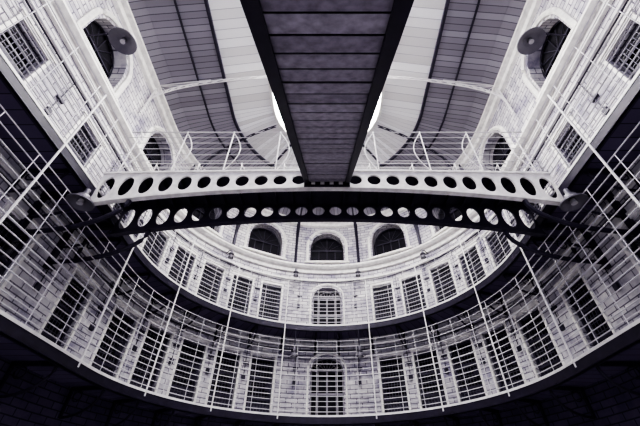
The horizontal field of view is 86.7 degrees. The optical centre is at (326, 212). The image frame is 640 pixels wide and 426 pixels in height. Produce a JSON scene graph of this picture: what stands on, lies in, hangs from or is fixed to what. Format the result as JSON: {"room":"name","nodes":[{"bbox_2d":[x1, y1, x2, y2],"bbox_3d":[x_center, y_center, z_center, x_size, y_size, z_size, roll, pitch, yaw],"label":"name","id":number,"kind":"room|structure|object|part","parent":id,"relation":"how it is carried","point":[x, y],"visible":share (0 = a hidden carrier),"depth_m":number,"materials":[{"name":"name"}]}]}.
{"room":"prison interior","nodes":[
{"label":"prison interior","id":0,"kind":"room"},
{"bbox_2d":[0,356,639,425],"bbox_3d":[0.000,1.792,3.006,12.900,3.300,20.823,0,-41,0],"label":"wall","id":1,"kind":"structure","parent":0,"point":[42,405],"depth_m":7.66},
{"bbox_2d":[0,216,28,275],"bbox_3d":[-6.189,0.941,6.096,0.137,2.000,0.862,0,-41,0],"label":"door","id":2,"kind":"structure","parent":1,"relation":"in","point":[6,262],"depth_m":6.62,"materials":[{"name":"grey metal"}]},
{"bbox_2d":[0,23,40,76],"bbox_3d":[-6.189,-2.830,6.362,0.137,2.000,0.862,0,-41,0],"label":"door","id":3,"kind":"structure","parent":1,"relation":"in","point":[29,67],"depth_m":6.87,"materials":[{"name":"grey metal"}]},
{"bbox_2d":[0,197,46,292],"bbox_3d":[-6.070,0.882,6.162,0.090,2.205,1.100,0,-41,0],"label":"frame","id":4,"kind":"object","parent":1,"relation":"attached to","point":[8,204],"visible":0.7,"depth_m":6.66,"materials":[{"name":"beige paint"}]},
{"bbox_2d":[0,8,56,83],"bbox_3d":[-6.070,-2.889,6.428,0.090,2.205,1.100,0,-41,0],"label":"frame","id":5,"kind":"object","parent":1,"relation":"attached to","point":[19,15],"visible":0.76,"depth_m":7.00,"materials":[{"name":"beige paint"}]},
{"bbox_2d":[41,278,87,345],"bbox_3d":[-6.188,2.466,7.820,0.137,2.000,0.862,-1,-42,1],"label":"door","id":6,"kind":"structure","parent":1,"relation":"in","point":[85,292],"depth_m":8.03,"materials":[{"name":"grey metal"}]},
{"bbox_2d":[38,263,100,349],"bbox_3d":[-6.069,2.406,7.885,0.090,2.205,1.100,-1,-42,1],"label":"frame","id":7,"kind":"object","parent":1,"relation":"attached to","point":[75,269],"visible":0.66,"depth_m":8.17,"materials":[{"name":"beige paint"}]},
{"bbox_2d":[67,123,94,164],"bbox_3d":[-6.189,-1.306,8.084,0.137,2.000,0.862,0,-41,0],"label":"door","id":8,"kind":"structure","parent":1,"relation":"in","point":[90,149],"depth_m":8.63,"materials":[{"name":"grey metal"}]},
{"bbox_2d":[63,111,106,170],"bbox_3d":[-6.070,-1.365,8.150,0.090,2.205,1.100,0,-41,0],"label":"frame","id":9,"kind":"object","parent":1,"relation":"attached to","point":[82,117],"visible":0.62,"depth_m":8.68,"materials":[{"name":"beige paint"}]},
{"bbox_2d":[76,7,132,101],"bbox_3d":[-6.250,-4.602,9.546,0.560,2.013,2.100,0,-41,0],"label":"window","id":10,"kind":"structure","parent":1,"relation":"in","point":[87,17],"depth_m":9.49,"materials":[{"name":"beige paint"}]},
{"bbox_2d":[86,27,136,54],"bbox_3d":[-5.342,-4.330,8.371,1.424,0.499,0.640,0,-41,0],"label":"lamp","id":11,"kind":"object","parent":10,"relation":"attached to","point":[122,40],"visible":0.98,"depth_m":8.26,"materials":[{"name":"metal"}]},
{"bbox_2d":[91,310,133,375],"bbox_3d":[-5.889,3.666,9.177,0.137,2.000,0.862,-12,-43,13],"label":"door","id":12,"kind":"structure","parent":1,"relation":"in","point":[106,365],"depth_m":9.32,"materials":[{"name":"grey metal"}]},
{"bbox_2d":[89,298,143,378],"bbox_3d":[-5.773,3.583,9.215,0.090,2.205,1.100,-12,-43,13],"label":"frame","id":13,"kind":"object","parent":1,"relation":"attached to","point":[119,303],"visible":0.68,"depth_m":9.53,"materials":[{"name":"beige paint"}]},
{"bbox_2d":[113,203,129,222],"bbox_3d":[-6.188,0.219,9.808,0.137,2.000,0.862,-1,-42,1],"label":"door","id":14,"kind":"structure","parent":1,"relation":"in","point":[127,213],"depth_m":10.26,"materials":[{"name":"grey metal"}]},
{"bbox_2d":[111,204,134,226],"bbox_3d":[-6.069,0.159,9.873,0.090,2.205,1.100,-1,-42,1],"label":"frame","id":15,"kind":"object","parent":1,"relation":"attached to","point":[132,213],"visible":0.02,"depth_m":10.43,"materials":[{"name":"beige paint"}]},
{"bbox_2d":[129,327,168,390],"bbox_3d":[-5.344,4.475,10.091,0.137,2.000,0.862,-21,-46,22],"label":"door","id":16,"kind":"structure","parent":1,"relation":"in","point":[136,378],"depth_m":10.17,"materials":[{"name":"grey metal"}]},
{"bbox_2d":[127,317,177,392],"bbox_3d":[-5.236,4.375,10.111,0.090,2.205,1.100,-21,-46,22],"label":"frame","id":17,"kind":"object","parent":1,"relation":"attached to","point":[169,328],"visible":0.63,"depth_m":10.40,"materials":[{"name":"beige paint"}]},
{"bbox_2d":[142,232,165,264],"bbox_3d":[-5.889,1.419,11.165,0.137,2.000,0.862,-12,-43,13],"label":"door","id":18,"kind":"structure","parent":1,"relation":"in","point":[157,255],"depth_m":11.55,"materials":[{"name":"grey metal"}]},
{"bbox_2d":[139,126,175,170],"bbox_3d":[-6.235,-2.126,12.344,0.560,2.013,2.100,-3,-42,3],"label":"window","id":19,"kind":"structure","parent":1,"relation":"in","point":[152,128],"depth_m":12.46,"materials":[{"name":"beige paint"}]},
{"bbox_2d":[141,220,173,268],"bbox_3d":[-5.773,1.336,11.203,0.090,2.205,1.100,-12,-43,13],"label":"frame","id":20,"kind":"object","parent":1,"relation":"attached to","point":[164,232],"visible":0.31,"depth_m":11.78,"materials":[{"name":"beige paint"}]},
{"bbox_2d":[168,249,192,286],"bbox_3d":[-5.344,2.228,12.079,0.137,2.000,0.862,-21,-46,22],"label":"door","id":21,"kind":"structure","parent":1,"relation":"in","point":[187,255],"depth_m":12.37,"materials":[{"name":"grey metal"}]},
{"bbox_2d":[166,240,199,288],"bbox_3d":[-5.236,2.128,12.098,0.090,2.205,1.100,-21,-46,22],"label":"frame","id":22,"kind":"object","parent":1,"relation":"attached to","point":[179,242],"visible":0.57,"depth_m":12.53,"materials":[{"name":"beige paint"}]},
{"bbox_2d":[168,341,203,400],"bbox_3d":[-4.556,5.181,10.890,0.137,2.000,0.862,-31,-50,31],"label":"door","id":23,"kind":"structure","parent":1,"relation":"in","point":[193,377],"depth_m":10.94,"materials":[{"name":"grey metal"}]},
{"bbox_2d":[166,332,210,401],"bbox_3d":[-4.461,5.068,10.893,0.090,2.205,1.100,-31,-50,31],"label":"frame","id":24,"kind":"object","parent":1,"relation":"attached to","point":[185,335],"visible":0.72,"depth_m":11.21,"materials":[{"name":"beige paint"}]},
{"bbox_2d":[183,208,223,237],"bbox_3d":[-5.242,-0.160,14.566,0.560,2.013,2.100,-23,-47,24],"label":"window","id":25,"kind":"structure","parent":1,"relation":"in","point":[200,210],"depth_m":14.35,"materials":[{"name":"beige paint"}]},
{"bbox_2d":[197,265,221,302],"bbox_3d":[-4.556,2.935,12.877,0.137,2.000,0.862,-31,-50,31],"label":"door","id":26,"kind":"structure","parent":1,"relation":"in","point":[219,278],"depth_m":13.13,"materials":[{"name":"grey metal"}]},
{"bbox_2d":[195,257,227,303],"bbox_3d":[-4.461,2.821,12.881,0.090,2.205,1.100,-31,-50,31],"label":"frame","id":27,"kind":"object","parent":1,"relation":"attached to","point":[208,259],"visible":0.66,"depth_m":13.31,"materials":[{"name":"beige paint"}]},
{"bbox_2d":[207,350,238,407],"bbox_3d":[-3.559,5.761,11.544,0.862,2.000,0.137,25,-47,-25],"label":"door","id":28,"kind":"structure","parent":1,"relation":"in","point":[218,400],"depth_m":11.51,"materials":[{"name":"grey metal"}]},
{"bbox_2d":[205,343,243,408],"bbox_3d":[-3.482,5.635,11.534,1.100,2.205,0.090,25,-47,-25],"label":"frame","id":29,"kind":"object","parent":1,"relation":"attached to","point":[220,345],"visible":0.66,"depth_m":11.86,"materials":[{"name":"beige paint"}]},
{"bbox_2d":[227,250,233,258],"bbox_3d":[-4.025,1.687,13.888,0.564,0.499,0.239,-24,-47,25],"label":"lamp","id":30,"kind":"object","parent":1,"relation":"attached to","point":[231,253],"visible":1,"depth_m":13.70,"materials":[{"name":"metal"}]},
{"bbox_2d":[227,277,250,313],"bbox_3d":[-3.559,3.514,13.532,0.862,2.000,0.137,25,-47,-25],"label":"door","id":31,"kind":"structure","parent":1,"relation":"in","point":[239,279],"depth_m":13.71,"materials":[{"name":"grey metal"}]},
{"bbox_2d":[225,269,255,313],"bbox_3d":[-3.482,3.388,13.522,1.100,2.205,0.090,25,-47,-25],"label":"frame","id":32,"kind":"object","parent":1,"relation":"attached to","point":[241,274],"visible":0.64,"depth_m":14.00,"materials":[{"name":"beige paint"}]},
{"bbox_2d":[245,357,273,412],"bbox_3d":[-2.408,6.183,12.022,0.862,2.000,0.137,16,-44,-17],"label":"door","id":33,"kind":"structure","parent":1,"relation":"in","point":[258,400],"depth_m":11.96,"materials":[{"name":"grey metal"}]},
{"bbox_2d":[243,350,278,412],"bbox_3d":[-2.352,6.048,12.001,1.100,2.205,0.090,16,-44,-17],"label":"frame","id":34,"kind":"object","parent":1,"relation":"attached to","point":[256,351],"visible":0.62,"depth_m":12.31,"materials":[{"name":"beige paint"}]},
{"bbox_2d":[242,223,286,259],"bbox_3d":[-2.934,1.242,16.150,2.100,2.013,0.560,19,-45,-21],"label":"window","id":35,"kind":"structure","parent":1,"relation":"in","point":[262,252],"depth_m":16.06,"materials":[{"name":"beige paint"}]},
{"bbox_2d":[258,285,280,320],"bbox_3d":[-2.408,3.937,14.010,0.862,2.000,0.137,16,-44,-17],"label":"door","id":36,"kind":"structure","parent":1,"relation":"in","point":[264,286],"depth_m":14.17,"materials":[{"name":"grey metal"}]},
{"bbox_2d":[256,279,284,320],"bbox_3d":[-2.352,3.801,13.989,1.100,2.205,0.090,16,-44,-17],"label":"frame","id":37,"kind":"object","parent":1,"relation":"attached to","point":[262,280],"visible":0.75,"depth_m":14.45,"materials":[{"name":"beige paint"}]},
{"bbox_2d":[293,268,298,276],"bbox_3d":[-1.360,2.664,14.993,0.250,0.499,0.562,0,-41,0],"label":"lamp","id":38,"kind":"object","parent":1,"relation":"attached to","point":[295,272],"visible":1,"depth_m":14.76,"materials":[{"name":"metal"}]},
{"bbox_2d":[0,104,639,425],"bbox_3d":[0.000,-0.367,4.682,12.200,3.646,20.473,0,-41,0],"label":"gallery","id":39,"kind":"object","parent":1,"relation":"attached to","point":[20,344],"visible":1,"depth_m":7.80,"materials":[{"name":"paint"}]},
{"bbox_2d":[0,0,639,346],"bbox_3d":[0.000,-2.616,6.672,12.200,3.000,20.473,0,-41,0],"label":"trim","id":40,"kind":"structure","parent":1,"relation":"attached to","point":[125,287],"depth_m":10.21,"materials":[{"name":"beige paint"}]},
{"bbox_2d":[0,0,639,354],"bbox_3d":[0.000,-2.213,6.316,12.200,2.577,20.473,0,-41,0],"label":"gallery","id":41,"kind":"object","parent":1,"relation":"attached to","point":[18,101],"visible":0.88,"depth_m":7.80,"materials":[{"name":"paint"}]},
{"bbox_2d":[65,188,94,211],"bbox_3d":[-4.858,-0.415,6.854,0.516,0.625,0.516,0,-41,0],"label":"lamp","id":42,"kind":"object","parent":41,"relation":"attached to","point":[81,201],"visible":1,"depth_m":6.70,"materials":[{"name":"metal"}]},
{"bbox_2d":[290,330,297,357],"bbox_3d":[-1.155,4.636,12.214,0.260,1.062,0.272,0,-41,0],"label":"lamp","id":43,"kind":"object","parent":41,"relation":"hanging from","point":[294,351],"visible":1,"depth_m":11.94,"materials":[{"name":"metal"}]},
{"bbox_2d":[356,330,363,357],"bbox_3d":[1.155,4.636,12.214,0.260,1.062,0.272,0,-41,0],"label":"lamp","id":44,"kind":"object","parent":41,"relation":"hanging from","point":[359,351],"visible":1,"depth_m":11.94,"materials":[{"name":"metal"}]},
{"bbox_2d":[559,188,588,211],"bbox_3d":[4.858,-0.415,6.854,0.516,0.625,0.516,0,-41,0],"label":"lamp","id":45,"kind":"object","parent":41,"relation":"attached to","point":[571,201],"visible":0.99,"depth_m":6.70,"materials":[{"name":"metal"}]},
{"bbox_2d":[8,131,639,268],"bbox_3d":[0.000,-0.464,8.055,12.190,3.470,1.170,0,-41,0],"label":"footbridge","id":46,"kind":"object","parent":1,"relation":"attached to","point":[258,189],"visible":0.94,"depth_m":7.88,"materials":[{"name":"beige paint"}]},
{"bbox_3d":[0.000,-1.157,8.668,10.100,1.620,1.114,0,-41,0],"label":"handrail","id":47,"kind":"part","parent":46,"relation":"part of","materials":[{"name":"metal"}]},
{"bbox_2d":[40,0,613,274],"bbox_3d":[0.000,-4.106,7.990,12.200,0.400,20.473,0,-41,0],"label":"crown molding","id":48,"kind":"structure","parent":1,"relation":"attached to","point":[201,233],"depth_m":9.63,"materials":[{"name":"beige paint"}]},
{"bbox_2d":[112,0,541,227],"bbox_3d":[0.000,-6.143,9.793,12.200,0.380,20.473,0,-41,0],"label":"trim","id":49,"kind":"structure","parent":1,"relation":"attached to","point":[123,9],"depth_m":11.80,"materials":[{"name":"beige paint"}]},
{"bbox_2d":[306,353,347,414],"bbox_3d":[0.000,6.354,12.488,1.544,2.362,0.245,0,-41,0],"label":"gate","id":50,"kind":"object","parent":1,"relation":"attached to","point":[319,354],"visible":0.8,"depth_m":12.65,"materials":[{"name":"metal"}]},
{"bbox_2d":[309,284,344,324],"bbox_3d":[0.000,4.107,14.475,1.544,2.362,0.245,0,-41,0],"label":"gate","id":51,"kind":"object","parent":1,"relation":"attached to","point":[320,285],"visible":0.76,"depth_m":14.65,"materials":[{"name":"metal"}]},
{"bbox_2d":[305,229,348,263],"bbox_3d":[0.000,1.726,16.698,2.100,2.013,0.560,0,-41,0],"label":"window","id":52,"kind":"structure","parent":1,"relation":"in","point":[325,230],"depth_m":16.71,"materials":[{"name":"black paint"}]},
{"bbox_2d":[355,268,360,276],"bbox_3d":[1.360,2.664,14.993,0.250,0.499,0.562,0,-41,0],"label":"lamp","id":53,"kind":"object","parent":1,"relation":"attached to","point":[357,272],"visible":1,"depth_m":14.76,"materials":[{"name":"metal"}]},
{"bbox_2d":[369,279,397,320],"bbox_3d":[2.352,3.801,13.989,1.100,2.205,0.090,-16,-44,17],"label":"frame","id":54,"kind":"object","parent":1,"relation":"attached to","point":[388,280],"visible":0.75,"depth_m":14.45,"materials":[{"name":"beige paint"}]},
{"bbox_2d":[373,285,395,320],"bbox_3d":[2.388,3.942,14.016,0.862,2.000,0.137,-16,-44,17],"label":"door","id":55,"kind":"structure","parent":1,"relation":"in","point":[389,286],"depth_m":14.19,"materials":[{"name":"grey metal"}]},
{"bbox_2d":[367,223,411,259],"bbox_3d":[2.934,1.242,16.150,2.100,2.013,0.560,-19,-45,21],"label":"window","id":56,"kind":"structure","parent":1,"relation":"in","point":[391,252],"depth_m":16.04,"materials":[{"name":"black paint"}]},
{"bbox_2d":[375,350,410,412],"bbox_3d":[2.352,6.048,12.001,1.100,2.205,0.090,-16,-44,17],"label":"frame","id":57,"kind":"object","parent":1,"relation":"attached to","point":[397,351],"visible":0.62,"depth_m":12.31,"materials":[{"name":"beige paint"}]},
{"bbox_2d":[380,357,408,412],"bbox_3d":[2.388,6.189,12.028,0.862,2.000,0.137,-16,-44,17],"label":"door","id":58,"kind":"structure","parent":1,"relation":"in","point":[394,400],"depth_m":11.91,"materials":[{"name":"grey metal"}]},
{"bbox_2d":[398,269,428,313],"bbox_3d":[3.482,3.388,13.522,1.100,2.205,0.090,-25,-47,25],"label":"frame","id":59,"kind":"object","parent":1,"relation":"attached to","point":[412,274],"visible":0.64,"depth_m":14.00,"materials":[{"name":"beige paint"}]},
{"bbox_2d":[403,277,426,313],"bbox_3d":[3.541,3.522,13.542,0.862,2.000,0.137,-25,-47,25],"label":"door","id":60,"kind":"structure","parent":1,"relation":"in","point":[414,279],"depth_m":13.73,"materials":[{"name":"grey metal"}]},
{"bbox_2d":[420,250,426,258],"bbox_3d":[3.975,1.718,13.924,0.239,0.499,0.564,-22,-46,23],"label":"lamp","id":61,"kind":"object","parent":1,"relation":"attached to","point":[422,253],"visible":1,"depth_m":13.70,"materials":[{"name":"metal"}]},
{"bbox_2d":[410,343,448,408],"bbox_3d":[3.482,5.635,11.534,1.100,2.205,0.090,-25,-47,25],"label":"frame","id":62,"kind":"object","parent":1,"relation":"attached to","point":[432,345],"visible":0.66,"depth_m":11.86,"materials":[{"name":"beige paint"}]},
{"bbox_2d":[415,350,446,407],"bbox_3d":[3.541,5.769,11.554,0.862,2.000,0.137,-25,-47,25],"label":"door","id":63,"kind":"structure","parent":1,"relation":"in","point":[433,400],"depth_m":11.46,"materials":[{"name":"grey metal"}]},
{"bbox_2d":[426,257,458,303],"bbox_3d":[4.461,2.821,12.881,0.090,2.205,1.100,31,-50,-31],"label":"frame","id":64,"kind":"object","parent":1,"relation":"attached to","point":[445,259],"visible":0.66,"depth_m":13.31,"materials":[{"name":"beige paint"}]},
{"bbox_2d":[432,265,456,302],"bbox_3d":[4.541,2.945,12.889,0.137,2.000,0.862,31,-50,-31],"label":"door","id":65,"kind":"structure","parent":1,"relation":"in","point":[434,278],"depth_m":13.15,"materials":[{"name":"grey metal"}]},
{"bbox_2d":[430,208,470,237],"bbox_3d":[5.242,-0.160,14.566,0.560,2.013,2.100,23,-47,-24],"label":"window","id":66,"kind":"structure","parent":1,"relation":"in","point":[453,210],"depth_m":14.34,"materials":[{"name":"beige paint"}]},
{"bbox_2d":[443,332,487,401],"bbox_3d":[4.461,5.068,10.893,0.090,2.205,1.100,31,-50,-31],"label":"frame","id":67,"kind":"object","parent":1,"relation":"attached to","point":[466,335],"visible":0.72,"depth_m":11.21,"materials":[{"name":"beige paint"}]},
{"bbox_2d":[450,341,485,401],"bbox_3d":[4.541,5.192,10.902,0.137,2.000,0.862,31,-50,-31],"label":"door","id":68,"kind":"structure","parent":1,"relation":"in","point":[476,372],"depth_m":10.90,"materials":[{"name":"grey metal"}]},
{"bbox_2d":[454,240,487,288],"bbox_3d":[5.236,2.128,12.098,0.090,2.205,1.100,21,-46,-22],"label":"frame","id":69,"kind":"object","parent":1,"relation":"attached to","point":[474,242],"visible":0.57,"depth_m":12.53,"materials":[{"name":"beige paint"}]},
{"bbox_2d":[461,249,485,286],"bbox_3d":[5.333,2.240,12.093,0.137,2.000,0.862,21,-46,-22],"label":"door","id":70,"kind":"structure","parent":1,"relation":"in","point":[466,255],"depth_m":12.37,"materials":[{"name":"grey metal"}]},
{"bbox_2d":[478,126,514,170],"bbox_3d":[6.235,-2.126,12.344,0.560,2.013,2.100,3,-42,-3],"label":"window","id":71,"kind":"structure","parent":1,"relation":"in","point":[500,128],"depth_m":12.45,"materials":[{"name":"beige paint"}]},
{"bbox_2d":[480,220,512,268],"bbox_3d":[5.773,1.336,11.203,0.090,2.205,1.100,12,-43,-13],"label":"frame","id":72,"kind":"object","parent":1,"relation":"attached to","point":[489,232],"visible":0.31,"depth_m":11.80,"materials":[{"name":"beige paint"}]},
{"bbox_2d":[488,232,511,264],"bbox_3d":[5.883,1.433,11.180,0.137,2.000,0.862,12,-43,-13],"label":"door","id":73,"kind":"structure","parent":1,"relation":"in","point":[496,255],"depth_m":11.55,"materials":[{"name":"grey metal"}]},
{"bbox_2d":[476,317,526,392],"bbox_3d":[5.236,4.375,10.111,0.090,2.205,1.100,21,-46,-22],"label":"frame","id":74,"kind":"object","parent":1,"relation":"attached to","point":[484,328],"visible":0.63,"depth_m":10.40,"materials":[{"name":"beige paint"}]},
{"bbox_2d":[485,327,524,391],"bbox_3d":[5.333,4.487,10.105,0.137,2.000,0.862,21,-46,-22],"label":"door","id":75,"kind":"structure","parent":1,"relation":"in","point":[517,378],"depth_m":10.14,"materials":[{"name":"grey metal"}]},
{"bbox_2d":[519,204,542,226],"bbox_3d":[6.069,0.159,9.873,0.090,2.205,1.100,1,-42,-1],"label":"frame","id":76,"kind":"object","parent":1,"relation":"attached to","point":[521,213],"visible":0.02,"depth_m":10.43,"materials":[{"name":"beige paint"}]},
{"bbox_2d":[524,203,540,222],"bbox_3d":[6.188,0.233,9.824,0.137,2.000,0.862,1,-42,-1],"label":"door","id":77,"kind":"structure","parent":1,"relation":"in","point":[526,213],"depth_m":10.30,"materials":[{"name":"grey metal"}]},
{"bbox_2d":[510,298,564,378],"bbox_3d":[5.773,3.583,9.215,0.090,2.205,1.100,12,-43,-13],"label":"frame","id":78,"kind":"object","parent":1,"relation":"attached to","point":[533,303],"visible":0.68,"depth_m":9.53,"materials":[{"name":"beige paint"}]},
{"bbox_2d":[520,310,562,376],"bbox_3d":[5.883,3.680,9.192,0.137,2.000,0.862,12,-43,-13],"label":"door","id":79,"kind":"structure","parent":1,"relation":"in","point":[547,365],"depth_m":9.31,"materials":[{"name":"grey metal"}]},
{"bbox_2d":[521,7,577,101],"bbox_3d":[6.250,-4.602,9.546,0.560,2.013,2.100,0,-41,0],"label":"window","id":80,"kind":"structure","parent":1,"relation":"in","point":[566,17],"depth_m":9.48,"materials":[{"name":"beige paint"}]},
{"bbox_2d":[517,27,567,54],"bbox_3d":[5.342,-4.330,8.371,1.424,0.499,0.640,0,-41,0],"label":"lamp","id":81,"kind":"object","parent":80,"relation":"attached to","point":[531,40],"visible":0.98,"depth_m":8.26,"materials":[{"name":"metal"}]},
{"bbox_2d":[547,111,590,170],"bbox_3d":[6.070,-1.365,8.150,0.090,2.205,1.100,0,-41,0],"label":"frame","id":82,"kind":"object","parent":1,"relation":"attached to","point":[571,117],"visible":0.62,"depth_m":8.68,"materials":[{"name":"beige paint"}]},
{"bbox_2d":[559,123,586,164],"bbox_3d":[6.189,-1.292,8.100,0.137,2.000,0.862,0,-41,0],"label":"door","id":83,"kind":"structure","parent":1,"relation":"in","point":[563,149],"depth_m":8.63,"materials":[{"name":"grey metal"}]},
{"bbox_2d":[553,263,615,349],"bbox_3d":[6.069,2.406,7.885,0.090,2.205,1.100,1,-42,-1],"label":"frame","id":84,"kind":"object","parent":1,"relation":"attached to","point":[578,269],"visible":0.66,"depth_m":8.17,"materials":[{"name":"beige paint"}]},
{"bbox_2d":[566,278,612,345],"bbox_3d":[6.188,2.480,7.836,0.137,2.000,0.862,1,-42,-1],"label":"door","id":85,"kind":"structure","parent":1,"relation":"in","point":[572,300],"depth_m":8.05,"materials":[{"name":"grey metal"}]},
{"bbox_2d":[597,8,639,83],"bbox_3d":[6.070,-2.889,6.428,0.090,2.205,1.100,0,-41,0],"label":"frame","id":86,"kind":"object","parent":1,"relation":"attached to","point":[634,15],"visible":0.76,"depth_m":7.05,"materials":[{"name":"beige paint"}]},
{"bbox_2d":[607,200,639,272],"bbox_3d":[6.070,0.882,6.162,0.090,2.205,1.100,0,-41,0],"label":"frame","id":87,"kind":"object","parent":1,"relation":"attached to","point":[628,253],"visible":0.49,"depth_m":6.80,"materials":[{"name":"beige paint"}]},
{"bbox_2d":[613,23,639,76],"bbox_3d":[6.189,-2.816,6.378,0.137,2.000,0.862,0,-41,0],"label":"door","id":88,"kind":"structure","parent":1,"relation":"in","point":[624,67],"depth_m":6.96,"materials":[{"name":"grey metal"}]},
{"bbox_2d":[625,224,639,257],"bbox_3d":[6.189,0.955,6.112,0.137,2.000,0.862,0,-41,0],"label":"door","id":89,"kind":"structure","parent":1,"relation":"in","point":[628,237],"depth_m":6.84,"materials":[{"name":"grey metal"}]},
{"bbox_2d":[0,141,639,414],"bbox_3d":[0.000,-0.568,5.093,12.900,3.000,20.823,0,-41,0],"label":"wall","id":90,"kind":"structure","parent":0,"point":[43,241],"depth_m":9.96,"materials":[{"name":"white brick"}]},
{"bbox_2d":[0,0,639,324],"bbox_3d":[0.000,-2.871,7.131,12.900,3.150,20.823,0,-41,0],"label":"wall","id":91,"kind":"structure","parent":0,"point":[308,286],"depth_m":10.26,"materials":[{"name":"white brick"}]},
{"bbox_2d":[65,0,588,264],"bbox_3d":[0.000,-5.047,9.123,13.100,2.750,20.923,0,-41,0],"label":"wall","id":92,"kind":"structure","parent":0,"point":[131,101],"depth_m":12.13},
{"bbox_2d":[232,209,246,244],"bbox_3d":[-3.771,0.240,15.260,0.650,2.764,0.725,0,-41,0],"label":"strut","id":93,"kind":"object","parent":92,"relation":"attached to","point":[237,226],"depth_m":15.03,"materials":[{"name":"grey metal"}]},
{"bbox_2d":[294,211,301,262],"bbox_3d":[-1.371,1.085,16.216,0.296,2.764,0.913,0,-41,0],"label":"strut","id":94,"kind":"object","parent":92,"relation":"attached to","point":[298,229],"depth_m":16.25,"materials":[{"name":"black metal"}]},
{"bbox_2d":[127,0,526,214],"bbox_3d":[0.000,-6.968,10.536,12.240,2.000,20.493,0,-41,0],"label":"vault","id":95,"kind":"object","parent":92,"relation":"on","point":[157,21],"visible":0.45,"depth_m":12.34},
{"bbox_2d":[190,156,211,169],"bbox_3d":[-5.290,-1.253,13.573,0.873,2.765,0.394,0,-41,0],"label":"strut","id":96,"kind":"object","parent":95,"relation":"attached to","point":[209,159],"depth_m":14.20,"materials":[{"name":"white metal"}]},
{"bbox_2d":[196,125,276,169],"bbox_3d":[-3.885,-2.412,13.902,3.775,2.241,0.044,-14,-43,15],"label":"rib","id":97,"kind":"object","parent":95,"relation":"attached to","point":[271,127],"visible":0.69,"depth_m":14.31,"materials":[{"name":"grey metal"}]},
{"bbox_2d":[269,144,290,168],"bbox_3d":[-2.766,-1.314,15.144,0.044,2.241,3.774,31,-50,-30],"label":"rib","id":98,"kind":"object","parent":95,"relation":"attached to","point":[280,156],"visible":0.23,"depth_m":15.17,"materials":[{"name":"grey metal"}]},
{"bbox_2d":[173,0,480,169],"bbox_3d":[0.000,-7.157,9.734,9.336,0.300,19.041,0,-41,0],"label":"roof purlins","id":99,"kind":"structure","parent":95,"relation":"attached to","point":[206,2],"depth_m":12.28,"materials":[{"name":"grey metal"}]},
{"bbox_2d":[268,82,385,135],"bbox_3d":[0.000,-6.076,12.331,4.480,0.883,8.862,0,-41,0],"label":"skylight","id":100,"kind":"object","parent":95,"relation":"attached to","point":[275,110],"visible":0.09,"depth_m":13.99,"materials":[{"name":"white glass"}]},
{"bbox_3d":[0.000,-6.156,12.389,4.400,0.680,8.800,0,-41,0],"label":"glass","id":101,"kind":"part","parent":100,"relation":"part of","materials":[{"name":"white glass"}]},
{"bbox_2d":[140,76,513,112],"bbox_3d":[0.000,-4.180,11.709,11.992,2.579,0.060,0,-41,0],"label":"arch","id":102,"kind":"object","parent":95,"relation":"attached to","point":[501,96],"visible":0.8,"depth_m":12.05,"materials":[{"name":"paint"}]},
{"bbox_2d":[363,144,384,168],"bbox_3d":[2.766,-1.314,15.144,0.044,2.241,3.774,-31,-50,30],"label":"rib","id":103,"kind":"object","parent":95,"relation":"attached to","point":[373,156],"visible":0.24,"depth_m":15.17,"materials":[{"name":"grey metal"}]},
{"bbox_2d":[377,125,457,169],"bbox_3d":[3.885,-2.412,13.902,3.775,2.241,0.044,14,-43,-15],"label":"rib","id":104,"kind":"object","parent":95,"relation":"attached to","point":[381,127],"visible":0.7,"depth_m":14.31,"materials":[{"name":"grey metal"}]},
{"bbox_2d":[442,156,463,169],"bbox_3d":[5.290,-1.253,13.573,0.873,2.765,0.394,0,-41,0],"label":"strut","id":105,"kind":"object","parent":95,"relation":"attached to","point":[444,159],"depth_m":14.20,"materials":[{"name":"white metal"}]},
{"bbox_2d":[352,211,359,262],"bbox_3d":[1.371,1.085,16.216,0.296,2.764,0.913,0,-41,0],"label":"strut","id":106,"kind":"object","parent":92,"relation":"attached to","point":[355,229],"depth_m":16.25,"materials":[{"name":"black metal"}]},
{"bbox_2d":[407,209,421,244],"bbox_3d":[3.771,0.240,15.260,0.650,2.764,0.725,0,-41,0],"label":"strut","id":107,"kind":"object","parent":92,"relation":"attached to","point":[415,226],"depth_m":15.03,"materials":[{"name":"grey metal"}]},
{"label":"floor","id":108,"kind":"structure","parent":0,"visible":0},
{"bbox_2d":[240,0,413,186],"bbox_3d":[0.000,-1.841,2.230,1.000,7.753,9.398,0,-41,0],"label":"walkway","id":109,"kind":"structure","parent":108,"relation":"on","point":[327,64],"depth_m":2.68,"materials":[{"name":"paint"}]}
]}

